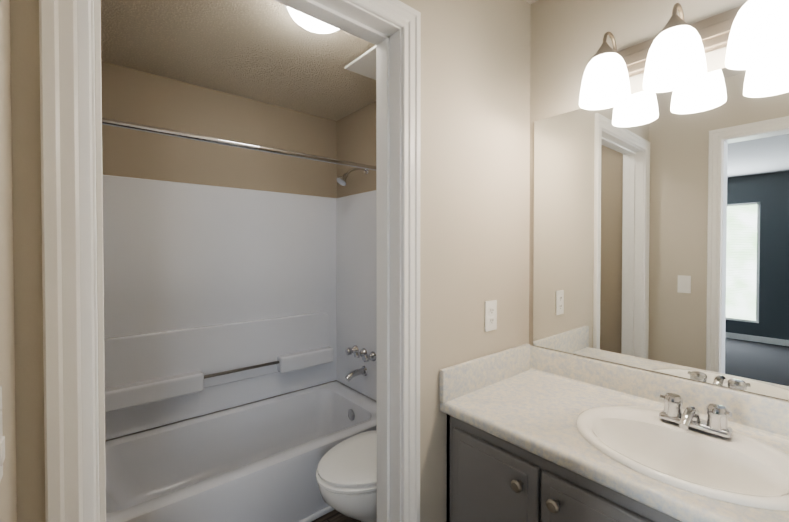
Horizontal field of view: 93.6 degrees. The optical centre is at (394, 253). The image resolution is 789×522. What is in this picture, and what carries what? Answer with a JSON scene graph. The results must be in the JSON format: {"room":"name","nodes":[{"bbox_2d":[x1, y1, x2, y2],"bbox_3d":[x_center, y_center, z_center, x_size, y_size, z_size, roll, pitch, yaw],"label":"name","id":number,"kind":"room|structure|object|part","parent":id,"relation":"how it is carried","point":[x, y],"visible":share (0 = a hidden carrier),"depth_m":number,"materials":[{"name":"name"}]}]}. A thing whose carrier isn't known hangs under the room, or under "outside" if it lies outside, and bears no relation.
{"room":"bathroom","nodes":[
{"label":"bathroom","id":0,"kind":"room"},
{"bbox_2d":[0,0,16,521],"bbox_3d":[-0.480,0.135,0.339,0.120,2.440,3.865,-1,1,-40],"label":"wall","id":1,"kind":"structure","parent":0,"point":[8,497],"depth_m":0.57,"materials":[{"name":"beige paint"}]},
{"bbox_2d":[0,386,4,481],"bbox_3d":[-0.495,0.233,0.462,0.010,0.118,0.072,-1,1,-40],"label":"rocker light switch","id":2,"kind":"object","parent":1,"relation":"attached to","point":[2,448],"visible":1,"depth_m":0.47,"materials":[{"name":"white plastic"}]},
{"bbox_2d":[101,61,336,440],"bbox_3d":[-1.097,0.174,2.277,1.654,2.310,0.100,-1,1,-40],"label":"wall","id":3,"kind":"structure","parent":0,"point":[137,96],"depth_m":2.19,"materials":[{"name":"beige paint"}]},
{"bbox_2d":[103,175,342,440],"bbox_3d":[-0.980,0.271,2.243,1.520,1.353,0.105,-1,1,-40],"label":"wall","id":4,"kind":"structure","parent":3,"relation":"attached to","point":[200,281],"depth_m":2.19,"materials":[{"name":"white plastic"}]},
{"bbox_2d":[204,361,278,378],"bbox_3d":[-0.926,0.707,2.270,0.460,0.018,0.018,-1,1,-40],"label":"towel bar","id":5,"kind":"object","parent":4,"relation":"attached to","point":[239,370],"visible":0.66,"depth_m":2.25,"materials":[{"name":"silver metal"}]},
{"bbox_2d":[101,0,375,120],"bbox_3d":[-0.564,-1.065,1.793,1.874,0.180,1.500,-1,1,-40],"label":"ceiling","id":6,"kind":"structure","parent":0,"point":[272,52],"depth_m":1.78,"materials":[{"name":"beige paint"}]},
{"bbox_2d":[284,5,338,33],"bbox_3d":[-0.290,-0.926,1.431,0.270,0.085,0.270,-1,1,-40],"label":"ceiling light","id":7,"kind":"object","parent":6,"relation":"attached to","point":[308,23],"visible":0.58,"depth_m":1.43,"materials":[{"name":"white glass"}]},
{"bbox_2d":[345,45,375,79],"bbox_3d":[-0.052,-0.958,1.870,0.290,0.033,0.290,-1,1,-40],"label":"ceiling vent","id":8,"kind":"object","parent":6,"relation":"in","point":[363,64],"visible":0.21,"depth_m":1.85,"materials":[{"name":"white plastic"}]},
{"bbox_2d":[10,0,530,521],"bbox_3d":[-0.055,0.123,1.182,1.614,2.440,0.115,-1,1,-40],"label":"wall","id":9,"kind":"structure","parent":0,"point":[474,204],"depth_m":1.31,"materials":[{"name":"beige paint"}]},
{"bbox_2d":[39,0,420,521],"bbox_3d":[-0.307,0.287,0.977,0.889,2.118,0.161,-1,1,-40],"label":"door frame","id":10,"kind":"structure","parent":9,"relation":"attached to","point":[67,237],"depth_m":0.69,"materials":[{"name":"white wood"}]},
{"bbox_2d":[485,300,496,331],"bbox_3d":[0.383,0.245,1.467,0.072,0.118,0.008,-1,1,-40],"label":"duplex electrical outlet","id":11,"kind":"object","parent":9,"relation":"attached to","point":[491,315],"visible":1,"depth_m":1.46,"materials":[{"name":"white plastic"}]},
{"bbox_2d":[312,510,359,521],"bbox_3d":[0.193,1.372,0.918,1.874,0.050,3.865,-1,1,-40],"label":"floor","id":12,"kind":"structure","parent":0,"point":[334,516],"depth_m":1.87,"materials":[{"name":"brown wood"}]},
{"bbox_2d":[105,381,376,521],"bbox_3d":[-0.769,1.143,2.002,1.516,0.380,0.758,-1,1,-40],"label":"bathtub","id":13,"kind":"object","parent":12,"relation":"on","point":[258,461],"visible":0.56,"depth_m":1.95,"materials":[{"name":"white ceramic"}]},
{"bbox_2d":[316,430,376,521],"bbox_3d":[-0.026,0.944,1.722,0.717,0.785,0.494,-1,1,-40],"label":"toilet","id":14,"kind":"object","parent":12,"relation":"on","point":[346,475],"visible":0.27,"depth_m":1.50,"materials":[{"name":"white ceramic"}]},
{"bbox_3d":[-0.116,0.927,1.647,0.482,0.022,0.386,-1,1,-40],"label":"seat","id":15,"kind":"part","parent":14,"relation":"part of","materials":[{"name":"white plastic"}]},
{"bbox_3d":[-0.102,0.912,1.658,0.505,0.057,0.380,-1,1,-40],"label":"lid","id":16,"kind":"part","parent":14,"relation":"part of","materials":[{"name":"white plastic"}]},
{"bbox_2d":[439,343,788,521],"bbox_3d":[0.762,0.875,1.003,0.598,0.942,1.218,-1,1,-40],"label":"bathroom vanity","id":17,"kind":"object","parent":12,"relation":"on","point":[536,434],"visible":1,"depth_m":1.09,"materials":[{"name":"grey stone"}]},
{"bbox_3d":[0.302,0.902,1.155,0.022,0.613,0.310,-1,1,-40],"label":"vanity door","id":18,"kind":"part","parent":17,"relation":"part of","materials":[{"name":"grey wood"}]},
{"bbox_3d":[0.350,0.657,1.053,0.032,0.033,0.033,-1,1,-40],"label":"vanity knob","id":19,"kind":"part","parent":17,"relation":"part of","materials":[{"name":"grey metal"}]},
{"bbox_3d":[0.418,0.658,0.971,0.032,0.033,0.033,-1,1,-40],"label":"vanity knob","id":20,"kind":"part","parent":17,"relation":"part of","materials":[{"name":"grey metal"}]},
{"bbox_3d":[0.504,0.906,0.913,0.022,0.613,0.300,-1,1,-40],"label":"vanity door","id":21,"kind":"part","parent":17,"relation":"part of","materials":[{"name":"grey wood"}]},
{"bbox_2d":[576,393,788,510],"bbox_3d":[0.765,0.540,0.989,0.434,0.230,0.516,-1,1,-40],"label":"sink","id":22,"kind":"object","parent":17,"relation":"in","point":[709,462],"depth_m":1.01,"materials":[{"name":"white ceramic"}]},
{"bbox_2d":[337,101,375,396],"bbox_3d":[0.070,0.173,2.341,0.220,2.310,1.496,-1,1,-40],"label":"wall","id":23,"kind":"structure","parent":0,"point":[356,136],"depth_m":2.54,"materials":[{"name":"beige paint"}]},
{"bbox_2d":[336,168,368,185],"bbox_3d":[-0.272,-0.510,2.395,0.224,0.152,0.072,-1,1,-40],"label":"shower head","id":24,"kind":"object","parent":23,"relation":"attached to","point":[341,180],"visible":0.88,"depth_m":2.35},
{"bbox_2d":[343,190,376,400],"bbox_3d":[-0.166,0.268,2.437,0.020,1.353,0.780,-1,1,-40],"label":"wall","id":25,"kind":"structure","parent":23,"relation":"attached to","point":[359,210],"depth_m":2.50,"materials":[{"name":"white plastic"}]},
{"bbox_2d":[345,345,375,381],"bbox_3d":[-0.257,0.727,2.425,0.148,0.196,0.264,-1,1,-40],"label":"tub faucet","id":26,"kind":"object","parent":25,"relation":"attached to","point":[366,357],"visible":1,"depth_m":2.42,"materials":[{"name":"silver metal"}]},
{"bbox_2d":[525,0,537,4],"bbox_3d":[0.673,-1.110,0.308,1.874,0.050,2.365,-1,1,-40],"label":"ceiling","id":27,"kind":"structure","parent":0,"point":[530,2],"depth_m":1.62,"materials":[{"name":"beige paint"}]},
{"bbox_2d":[529,0,788,400],"bbox_3d":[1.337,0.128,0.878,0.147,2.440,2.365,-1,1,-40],"label":"mirror","id":28,"kind":"object","parent":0,"point":[661,232],"depth_m":1.27,"materials":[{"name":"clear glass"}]},
{"bbox_2d":[579,0,788,109],"bbox_3d":[0.871,-0.644,1.140,0.230,0.254,0.600,-1,1,-40],"label":"wall sconce","id":29,"kind":"object","parent":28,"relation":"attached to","point":[751,34],"visible":1,"depth_m":1.09,"materials":[{"name":"white glass"}]},
{"bbox_3d":[0.717,-0.593,1.266,0.153,0.149,0.153,-1,1,-40],"label":"lamp shade","id":30,"kind":"part","parent":29,"relation":"part of","materials":[{"name":"white glass"}]},
{"bbox_3d":[0.761,-0.722,1.301,0.127,0.102,0.010,-1,1,-40],"label":"arm","id":31,"kind":"part","parent":29,"relation":"part of"},
{"bbox_3d":[0.842,-0.591,1.116,0.153,0.149,0.153,-1,1,-40],"label":"lamp shade","id":32,"kind":"part","parent":29,"relation":"part of","materials":[{"name":"white glass"}]},
{"bbox_3d":[0.886,-0.720,1.151,0.127,0.102,0.010,-1,1,-40],"label":"arm","id":33,"kind":"part","parent":29,"relation":"part of"},
{"bbox_3d":[0.966,-0.589,0.966,0.153,0.149,0.153,-1,1,-40],"label":"lamp shade","id":34,"kind":"part","parent":29,"relation":"part of","materials":[{"name":"white glass"}]},
{"bbox_3d":[-1.156,0.188,1.254,0.014,2.310,1.396,-1,1,-40],"label":"wall","id":35,"kind":"structure","parent":0,"visible":0},
{"bbox_2d":[102,117,375,170],"bbox_3d":[-0.556,-0.479,1.724,1.518,0.056,0.056,-1,1,-40],"label":"shower curtain rod","id":36,"kind":"object","parent":35,"relation":"attached to","point":[144,128],"visible":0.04,"depth_m":1.57,"materials":[{"name":"silver metal"}]}
]}

